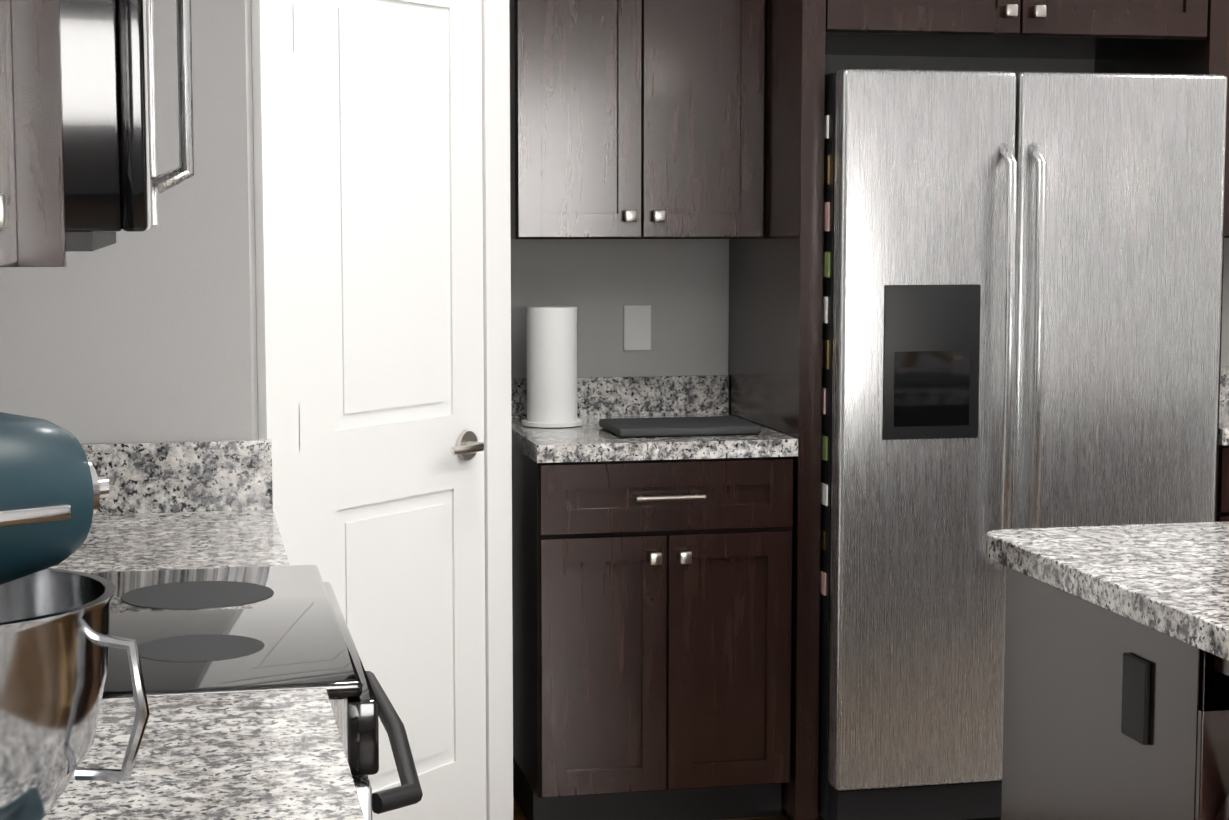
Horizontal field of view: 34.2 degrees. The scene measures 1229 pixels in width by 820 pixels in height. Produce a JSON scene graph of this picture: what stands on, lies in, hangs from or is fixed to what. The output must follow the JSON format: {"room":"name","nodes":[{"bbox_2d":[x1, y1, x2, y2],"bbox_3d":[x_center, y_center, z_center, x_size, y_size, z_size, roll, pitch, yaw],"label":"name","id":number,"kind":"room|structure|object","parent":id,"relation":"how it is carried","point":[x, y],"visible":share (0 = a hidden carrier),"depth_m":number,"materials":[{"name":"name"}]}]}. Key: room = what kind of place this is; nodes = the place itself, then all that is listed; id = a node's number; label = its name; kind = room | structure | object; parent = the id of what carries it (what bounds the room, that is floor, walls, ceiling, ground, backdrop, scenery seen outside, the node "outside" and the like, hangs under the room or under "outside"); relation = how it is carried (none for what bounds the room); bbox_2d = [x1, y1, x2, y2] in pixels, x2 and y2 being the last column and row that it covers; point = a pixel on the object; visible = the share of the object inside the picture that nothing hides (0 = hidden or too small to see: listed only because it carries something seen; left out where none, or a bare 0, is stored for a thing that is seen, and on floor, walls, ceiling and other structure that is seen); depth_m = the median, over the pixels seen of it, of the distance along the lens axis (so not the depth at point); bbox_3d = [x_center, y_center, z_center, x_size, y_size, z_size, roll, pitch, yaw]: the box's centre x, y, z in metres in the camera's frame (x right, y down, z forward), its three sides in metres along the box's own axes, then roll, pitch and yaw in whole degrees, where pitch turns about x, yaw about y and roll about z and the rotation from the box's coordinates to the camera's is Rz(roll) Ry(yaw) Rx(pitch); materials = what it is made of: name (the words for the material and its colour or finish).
{"room":"kitchen","nodes":[
{"label":"kitchen","id":0,"kind":"room"},
{"bbox_2d":[0,0,258,443],"bbox_3d":[-0.786,-0.351,4.171,1.200,2.740,1.480,-1,6,-12],"label":"wall","id":1,"kind":"structure","parent":0,"point":[150,335],"depth_m":3.42,"materials":[{"name":"grey paint"}]},
{"bbox_2d":[251,0,512,819],"bbox_3d":[-0.445,-0.049,4.113,0.041,2.150,0.820,4,7,33],"label":"door frame","id":2,"kind":"structure","parent":1,"relation":"attached to","point":[274,190],"depth_m":4.31,"materials":[{"name":"white wood"}]},
{"bbox_2d":[292,0,486,819],"bbox_3d":[-0.454,0.006,4.120,0.435,2.015,0.440,-1,6,-12],"label":"pantry door","id":3,"kind":"structure","parent":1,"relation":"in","point":[388,170],"depth_m":4.13,"materials":[{"name":"white wood"}]},
{"bbox_2d":[513,797,1000,819],"bbox_3d":[5.382,1.146,3.438,13.500,0.100,10.100,-1,6,-12],"label":"floor","id":4,"kind":"structure","parent":0,"point":[518,814],"depth_m":4.74,"materials":[{"name":"brown wood"}]},
{"bbox_2d":[41,439,364,819],"bbox_3d":[-0.642,0.686,2.281,0.648,1.035,2.447,-1,6,-12],"label":"countertop","id":5,"kind":"structure","parent":4,"relation":"on","point":[262,755],"depth_m":2.05,"materials":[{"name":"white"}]},
{"bbox_2d":[0,412,149,819],"bbox_3d":[-0.538,0.184,1.385,0.419,0.372,0.344,-1,6,-12],"label":"stand mixer","id":6,"kind":"object","parent":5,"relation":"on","point":[57,640],"visible":1,"depth_m":1.41,"materials":[{"name":"blue metal"}]},
{"bbox_2d":[88,565,422,819],"bbox_3d":[-0.624,0.634,2.512,0.727,1.055,0.756,-1,6,-12],"label":"range","id":7,"kind":"object","parent":4,"relation":"on","point":[227,630],"visible":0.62,"depth_m":2.38,"materials":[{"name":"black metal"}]},
{"bbox_2d":[511,375,797,819],"bbox_3d":[0.061,0.450,4.853,0.608,1.015,0.648,-1,6,-12],"label":"base cabinet","id":8,"kind":"object","parent":4,"relation":"on","point":[652,606],"depth_m":4.58,"materials":[{"name":"black wood"}]},
{"bbox_2d":[521,306,582,427],"bbox_3d":[-0.153,-0.108,4.874,0.150,0.288,0.150,-1,6,-12],"label":"paper towel roll","id":9,"kind":"object","parent":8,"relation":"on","point":[551,343],"visible":1,"depth_m":4.82,"materials":[{"name":"white paper"},{"name":"white plastic"}]},
{"bbox_2d":[599,416,760,436],"bbox_3d":[0.153,0.039,4.748,0.340,0.020,0.240,-1,6,-12],"label":"tray","id":10,"kind":"object","parent":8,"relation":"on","point":[674,426],"visible":1,"depth_m":4.66,"materials":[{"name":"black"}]},
{"bbox_2d":[509,0,1228,819],"bbox_3d":[1.190,-0.376,4.959,2.889,2.640,0.755,-1,6,-12],"label":"cabinet","id":11,"kind":"object","parent":4,"relation":"on","point":[667,118],"depth_m":4.71,"materials":[{"name":"black"}]},
{"bbox_2d":[818,69,1226,819],"bbox_3d":[0.898,0.066,4.902,0.936,1.730,0.756,-1,6,-12],"label":"fridge","id":12,"kind":"object","parent":4,"relation":"on","point":[1022,293],"visible":0.75,"depth_m":4.57,"materials":[{"name":"silver metal"}]},
{"bbox_2d":[1001,570,1228,819],"bbox_3d":[1.828,0.690,3.085,2.304,0.875,0.842,-1,6,-12],"label":"kitchen island","id":13,"kind":"object","parent":4,"relation":"on","point":[1116,681],"depth_m":2.87,"materials":[{"name":"black paint"}]},
{"bbox_2d":[986,522,1228,665],"bbox_3d":[1.826,0.233,3.051,2.340,0.040,0.900,-1,6,-12],"label":"island countertop","id":14,"kind":"structure","parent":13,"relation":"on","point":[1171,580],"depth_m":2.92,"materials":[{"name":"grey stone"}]},
{"bbox_2d":[1216,366,1228,521],"bbox_3d":[1.965,0.411,5.258,1.158,1.015,0.648,-1,6,-12],"label":"base cabinet","id":15,"kind":"object","parent":4,"relation":"on","point":[1222,512],"depth_m":4.84,"materials":[{"name":"black"}]},
{"bbox_2d":[511,55,1228,377],"bbox_3d":[3.155,-0.509,5.822,9.840,2.740,0.120,-1,6,-12],"label":"wall","id":16,"kind":"structure","parent":0,"point":[680,287],"depth_m":5.13,"materials":[{"name":"grey paint"}]},
{"bbox_2d":[624,305,650,349],"bbox_3d":[0.058,-0.210,5.121,0.070,0.114,0.007,-1,6,-12],"label":"outlet","id":17,"kind":"object","parent":16,"relation":"attached to","point":[637,327],"visible":0.5,"depth_m":5.11,"materials":[{"name":"white plastic"}]},
{"bbox_3d":[-0.789,-0.051,1.040,0.120,2.740,7.870,-1,6,-12],"label":"wall","id":18,"kind":"structure","parent":0,"visible":0},
{"bbox_2d":[0,0,35,266],"bbox_3d":[-0.653,-0.641,1.434,0.324,1.100,0.990,-1,6,-12],"label":"upper cabinet","id":19,"kind":"object","parent":18,"relation":"attached to","point":[15,194],"depth_m":1.98,"materials":[{"name":"black wood"}]},
{"bbox_2d":[24,0,194,247],"bbox_3d":[-0.747,-0.439,2.329,0.499,0.456,0.755,-1,6,-12],"label":"microwave","id":20,"kind":"object","parent":18,"relation":"attached to","point":[78,154],"depth_m":2.03,"materials":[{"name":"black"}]}
]}

